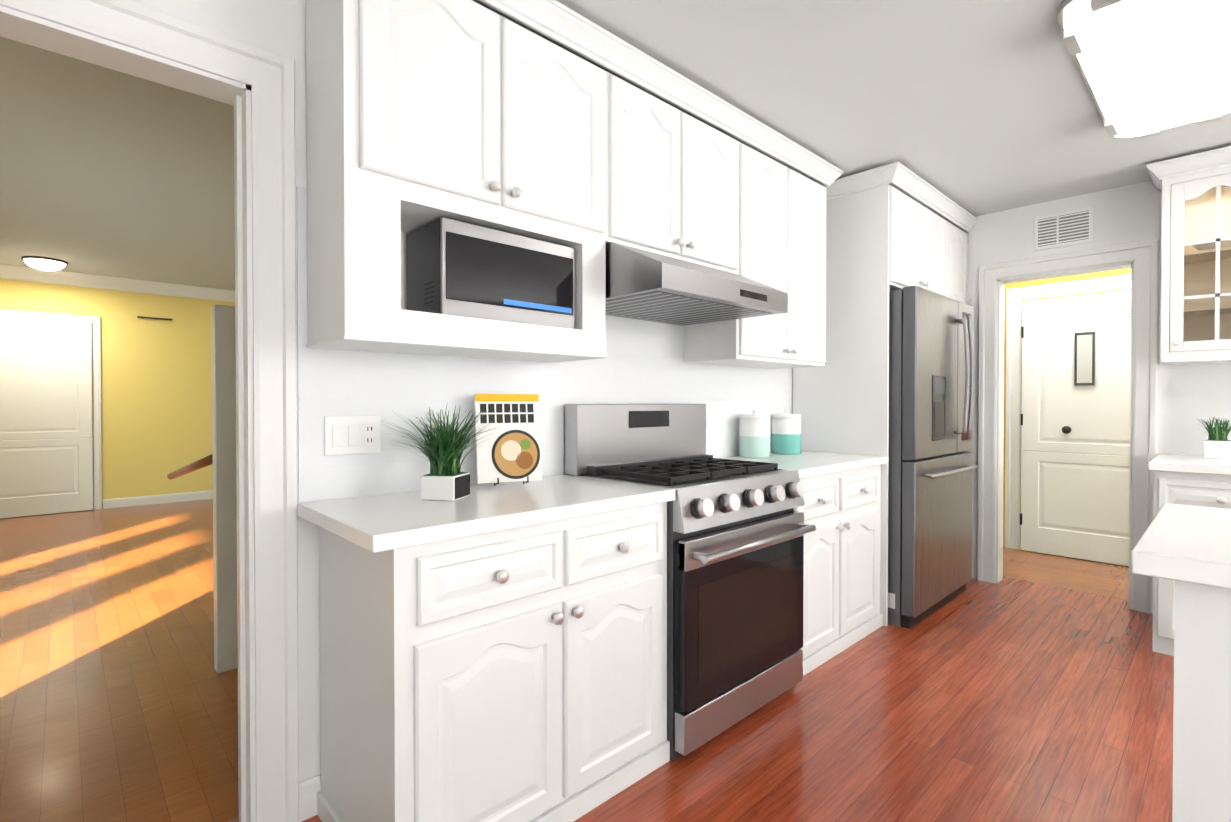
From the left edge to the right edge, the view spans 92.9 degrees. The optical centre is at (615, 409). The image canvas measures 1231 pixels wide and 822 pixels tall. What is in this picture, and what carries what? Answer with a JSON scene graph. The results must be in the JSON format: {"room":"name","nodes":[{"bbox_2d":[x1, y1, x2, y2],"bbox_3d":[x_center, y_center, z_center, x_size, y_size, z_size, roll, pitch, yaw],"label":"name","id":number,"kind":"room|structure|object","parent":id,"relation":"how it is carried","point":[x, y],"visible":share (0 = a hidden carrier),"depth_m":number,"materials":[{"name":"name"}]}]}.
{"room":"kitchen","nodes":[
{"label":"kitchen","id":0,"kind":"room"},
{"bbox_2d":[0,278,234,509],"bbox_3d":[-5.589,-0.182,6.803,3.020,2.600,0.120,-1,1,-43],"label":"wall","id":1,"kind":"structure","parent":0,"point":[156,402],"depth_m":6.83,"materials":[{"name":"yellow paint"}]},
{"bbox_2d":[0,317,92,517],"bbox_3d":[-6.101,0.089,6.155,0.890,2.060,0.112,-1,1,-43],"label":"entry door","id":2,"kind":"structure","parent":1,"relation":"in","point":[46,444],"depth_m":6.22,"materials":[{"name":"white wood"}]},
{"bbox_2d":[0,309,101,509],"bbox_3d":[-6.126,0.050,6.180,1.039,2.149,0.050,-1,1,-43],"label":"door frame","id":3,"kind":"structure","parent":1,"relation":"attached to","point":[96,369],"depth_m":6.51,"materials":[{"name":"white wood"}]},
{"bbox_2d":[0,264,234,301],"bbox_3d":[-5.426,-1.417,6.793,2.780,0.130,0.100,-1,1,-43],"label":"crown molding","id":4,"kind":"structure","parent":1,"relation":"attached to","point":[11,272],"depth_m":6.53,"materials":[{"name":"white wood"}]},
{"bbox_2d":[137,316,171,319],"bbox_3d":[-5.399,-1.063,6.856,0.320,0.020,0.050,-1,1,-43],"label":"rod","id":5,"kind":"object","parent":1,"relation":"attached to","point":[153,318],"visible":0.92,"depth_m":6.83,"materials":[{"name":"black metal"}]},
{"bbox_2d":[103,490,212,508],"bbox_3d":[-5.101,1.061,7.184,1.805,0.105,0.014,-1,1,-43],"label":"baseboard","id":6,"kind":"structure","parent":1,"relation":"attached to","point":[199,495],"depth_m":6.89,"materials":[{"name":"white wood"}]},
{"bbox_2d":[0,36,234,290],"bbox_3d":[-2.285,-1.470,0.850,6.620,0.100,13.650,-1,1,-43],"label":"ceiling","id":7,"kind":"structure","parent":0,"point":[104,171],"depth_m":3.60,"materials":[{"name":"grey paint"}]},
{"bbox_2d":[21,256,67,270],"bbox_3d":[-5.631,-1.421,5.773,0.330,0.099,0.330,-1,1,-43],"label":"light","id":8,"kind":"object","parent":7,"relation":"attached to","point":[44,263],"visible":1,"depth_m":5.69,"materials":[{"name":"white glass"}]},
{"bbox_2d":[131,0,792,784],"bbox_3d":[0.050,-0.189,2.638,5.490,2.700,0.120,-1,1,-43],"label":"wall","id":9,"kind":"structure","parent":0,"point":[277,26],"depth_m":1.66,"materials":[{"name":"white paint"}]},
{"bbox_2d":[0,0,298,821],"bbox_3d":[-1.295,0.103,1.370,0.954,2.142,0.174,-1,1,-43],"label":"door frame","id":10,"kind":"structure","parent":9,"relation":"attached to","point":[254,86],"depth_m":1.59,"materials":[{"name":"white wood"}]},
{"bbox_2d":[306,0,613,263],"bbox_3d":[-0.450,-0.905,1.841,0.871,0.700,0.320,-1,1,-43],"label":"upper cabinet","id":11,"kind":"object","parent":9,"relation":"attached to","point":[420,113],"depth_m":1.65,"materials":[{"name":"white wood"}]},
{"bbox_2d":[406,217,574,328],"bbox_3d":[-0.393,-0.407,1.899,0.486,0.276,0.242,-1,1,-43],"label":"microwave","id":12,"kind":"object","parent":11,"relation":"in","point":[457,268],"visible":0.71,"depth_m":1.77,"materials":[{"name":"grey metal"}]},
{"bbox_2d":[297,186,791,502],"bbox_3d":[0.079,-0.188,2.578,2.690,0.900,0.006,-1,1,-43],"label":"backsplash","id":13,"kind":"structure","parent":9,"relation":"attached to","point":[643,362],"depth_m":2.02,"materials":[{"name":"white painted drywall"}]},
{"bbox_2d":[324,416,380,455],"bbox_3d":[-0.785,0.078,1.753,0.162,0.115,0.009,-1,1,-43],"label":"light switch","id":14,"kind":"object","parent":13,"relation":"attached to","point":[346,435],"visible":1,"depth_m":1.75,"materials":[{"name":"white plastic"}]},
{"bbox_2d":[575,40,745,279],"bbox_3d":[0.151,-0.911,2.410,0.785,0.700,0.320,-1,1,-43],"label":"upper cabinet","id":15,"kind":"object","parent":9,"relation":"attached to","point":[680,181],"depth_m":2.26,"materials":[{"name":"white wood"}]},
{"bbox_2d":[605,242,787,325],"bbox_3d":[0.236,-0.489,2.332,0.766,0.197,0.556,-1,1,-43],"label":"range hood","id":16,"kind":"object","parent":15,"relation":"attached to","point":[646,285],"visible":0.88,"depth_m":2.10,"materials":[{"name":"silver metal"}]},
{"bbox_2d":[684,120,833,368],"bbox_3d":[0.731,-0.747,2.960,0.810,1.039,0.320,-1,1,-43],"label":"upper cabinet","id":17,"kind":"object","parent":9,"relation":"attached to","point":[786,208],"depth_m":2.80,"materials":[{"name":"white wood"}]},
{"bbox_2d":[826,166,948,313],"bbox_3d":[1.569,-0.971,3.578,0.860,0.604,0.570,-1,1,-43],"label":"upper cabinet","id":18,"kind":"object","parent":9,"relation":"attached to","point":[883,237],"depth_m":3.23,"materials":[{"name":"white wood"}]},
{"bbox_2d":[861,202,972,321],"bbox_3d":[2.039,-0.976,4.023,0.436,0.604,0.570,-1,1,-43],"label":"upper cabinet","id":19,"kind":"object","parent":9,"relation":"attached to","point":[958,239],"depth_m":3.80,"materials":[{"name":"white wood"}]},
{"bbox_2d":[0,499,1173,821],"bbox_3d":[-0.567,1.183,2.503,11.350,0.060,13.650,-1,1,-43],"label":"floor","id":20,"kind":"structure","parent":0,"point":[1006,699],"depth_m":2.27,"materials":[{"name":"brown wood"}]},
{"bbox_2d":[211,304,237,672],"bbox_3d":[-1.744,0.351,2.612,0.080,1.620,0.080,-1,1,-43],"label":"wall","id":21,"kind":"structure","parent":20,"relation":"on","point":[224,486],"depth_m":2.58,"materials":[{"name":"white paint"}]},
{"bbox_2d":[167,454,212,478],"bbox_3d":[-2.384,0.329,3.288,0.044,0.294,1.706,-1,1,-43],"label":"stair handrail","id":22,"kind":"object","parent":21,"relation":"attached to","point":[200,463],"visible":0.66,"depth_m":3.16,"materials":[{"name":"brown wood"}]},
{"bbox_2d":[297,474,674,821],"bbox_3d":[-0.347,0.717,1.782,0.981,0.907,0.573,-1,1,-43],"label":"base cabinet","id":23,"kind":"object","parent":20,"relation":"on","point":[490,652],"visible":1,"depth_m":1.54,"materials":[{"name":"white wood"}]},
{"bbox_2d":[365,406,507,500],"bbox_3d":[-0.520,0.123,1.672,0.410,0.280,0.457,-1,1,-43],"label":"grass plant","id":24,"kind":"object","parent":23,"relation":"on","point":[445,478],"visible":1,"depth_m":1.69,"materials":[{"name":"green plant"}]},
{"bbox_2d":[474,394,541,485],"bbox_3d":[-0.358,0.103,1.982,0.220,0.310,0.104,0,1,-23],"label":"cookbook","id":25,"kind":"object","parent":23,"relation":"on","point":[513,454],"visible":0.98,"depth_m":1.99,"materials":[{"name":"white paper"}]},
{"bbox_2d":[565,404,815,760],"bbox_3d":[0.316,0.572,2.338,0.800,1.185,0.653,-1,1,-43],"label":"range","id":26,"kind":"object","parent":20,"relation":"on","point":[737,530],"visible":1,"depth_m":2.16,"materials":[{"name":"grey metal"}]},
{"bbox_2d":[719,451,887,675],"bbox_3d":[0.917,0.704,2.977,0.927,0.907,0.573,-1,1,-43],"label":"base cabinet","id":27,"kind":"object","parent":20,"relation":"on","point":[841,508],"visible":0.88,"depth_m":2.78,"materials":[{"name":"white wood"}]},
{"bbox_2d":[738,410,770,457],"bbox_3d":[0.726,0.127,3.054,0.166,0.244,0.166,-1,1,-43],"label":"canister","id":28,"kind":"object","parent":27,"relation":"on","point":[754,434],"visible":1,"depth_m":2.98,"materials":[{"name":"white ceramic"}]},
{"bbox_2d":[771,410,801,453],"bbox_3d":[0.955,0.124,3.270,0.166,0.244,0.166,-1,1,-43],"label":"canister","id":29,"kind":"object","parent":27,"relation":"on","point":[786,433],"visible":1,"depth_m":3.20,"materials":[{"name":"teal ceramic"}]},
{"bbox_2d":[888,286,977,628],"bbox_3d":[1.709,0.251,3.587,0.971,1.800,0.747,-1,1,-43],"label":"fridge","id":30,"kind":"object","parent":20,"relation":"on","point":[931,466],"visible":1,"depth_m":3.16,"materials":[{"name":"grey metal"}]},
{"bbox_2d":[1153,473,1230,655],"bbox_3d":[3.116,0.726,2.702,0.698,0.870,0.884,-1,1,-43],"label":"base cabinet","id":31,"kind":"object","parent":20,"relation":"on","point":[1193,480],"depth_m":2.74,"materials":[{"name":"white wood"}]},
{"bbox_2d":[1148,453,1230,476],"bbox_3d":[3.692,0.278,2.072,0.720,0.038,2.624,-1,1,-43],"label":"countertop","id":32,"kind":"structure","parent":31,"relation":"on","point":[1163,463],"depth_m":2.73,"materials":[{"name":"white stone"}]},
{"bbox_2d":[1197,417,1230,458],"bbox_3d":[3.063,0.143,2.958,0.189,0.214,0.178,-1,1,-43],"label":"plant","id":33,"kind":"object","parent":32,"relation":"on","point":[1217,443],"visible":1,"depth_m":2.94,"materials":[{"name":"green plant"}]},
{"bbox_2d":[1172,583,1230,821],"bbox_3d":[2.120,0.752,0.463,0.673,0.864,2.400,-1,1,-43],"label":"kitchen island","id":34,"kind":"object","parent":20,"relation":"on","point":[1202,616],"depth_m":1.07,"materials":[{"name":"white wood"}]},
{"bbox_2d":[1131,503,1230,590],"bbox_3d":[2.116,0.296,0.460,0.766,0.045,2.508,-1,1,-43],"label":"island countertop","id":35,"kind":"structure","parent":34,"relation":"on","point":[1189,544],"depth_m":1.13,"materials":[{"name":"white stone"}]},
{"bbox_2d":[472,0,1230,221],"bbox_3d":[2.841,-1.321,1.405,7.870,0.100,5.610,-1,1,-43],"label":"ceiling","id":36,"kind":"structure","parent":0,"point":[977,107],"depth_m":2.32,"materials":[{"name":"white paint"}]},
{"bbox_2d":[1057,0,1230,139],"bbox_3d":[1.976,-1.241,2.095,1.290,0.070,0.450,-1,1,-43],"label":"kitchen ceiling light","id":37,"kind":"object","parent":36,"relation":"attached to","point":[1148,68],"visible":1,"depth_m":2.02,"materials":[{"name":"white"}]},
{"bbox_2d":[1003,268,1130,546],"bbox_3d":[4.386,-0.072,3.664,0.120,2.445,6.350,-1,1,-43],"label":"wall","id":38,"kind":"structure","parent":0,"point":[1126,271],"depth_m":4.67,"materials":[{"name":"yellow paint"}]},
{"bbox_2d":[1005,274,1130,549],"bbox_3d":[3.580,0.082,4.410,0.027,2.122,1.084,-1,1,-43],"label":"door frame","id":39,"kind":"structure","parent":38,"relation":"attached to","point":[1015,297],"depth_m":4.75,"materials":[{"name":"white wood"}]},
{"bbox_2d":[1020,290,1130,565],"bbox_3d":[3.544,0.138,4.379,0.113,2.000,0.864,-1,1,-43],"label":"hall door","id":40,"kind":"structure","parent":38,"relation":"in","point":[1075,458],"depth_m":4.45,"materials":[{"name":"white wood"}]},
{"bbox_2d":[1074,332,1094,385],"bbox_3d":[3.528,-0.377,4.397,0.010,0.400,0.120,-1,1,-43],"label":"sign","id":41,"kind":"object","parent":40,"relation":"attached to","point":[1084,365],"visible":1,"depth_m":4.39,"materials":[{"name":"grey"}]},
{"bbox_2d":[950,181,1230,578],"bbox_3d":[3.536,-0.064,2.860,0.120,2.445,6.350,-1,1,-43],"label":"wall","id":42,"kind":"structure","parent":0,"point":[1188,395],"depth_m":3.38,"materials":[{"name":"white paint"}]},
{"bbox_2d":[1034,206,1092,250],"bbox_3d":[2.744,-1.104,3.587,0.016,0.210,0.290,-1,1,-43],"label":"air vent","id":43,"kind":"object","parent":42,"relation":"in","point":[1066,228],"visible":1,"depth_m":3.58,"materials":[{"name":"white plastic"}]},
{"bbox_2d":[977,240,1158,613],"bbox_3d":[2.780,0.100,3.644,0.149,2.102,0.879,-1,1,-43],"label":"door frame","id":44,"kind":"structure","parent":42,"relation":"attached to","point":[1142,257],"depth_m":3.53,"materials":[{"name":"white wood"}]},
{"bbox_2d":[1146,146,1230,364],"bbox_3d":[3.262,-0.753,2.773,0.380,1.025,1.086,-1,1,-43],"label":"upper cabinet","id":45,"kind":"object","parent":42,"relation":"attached to","point":[1195,189],"visible":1,"depth_m":3.00,"materials":[{"name":"white wood"}]}
]}

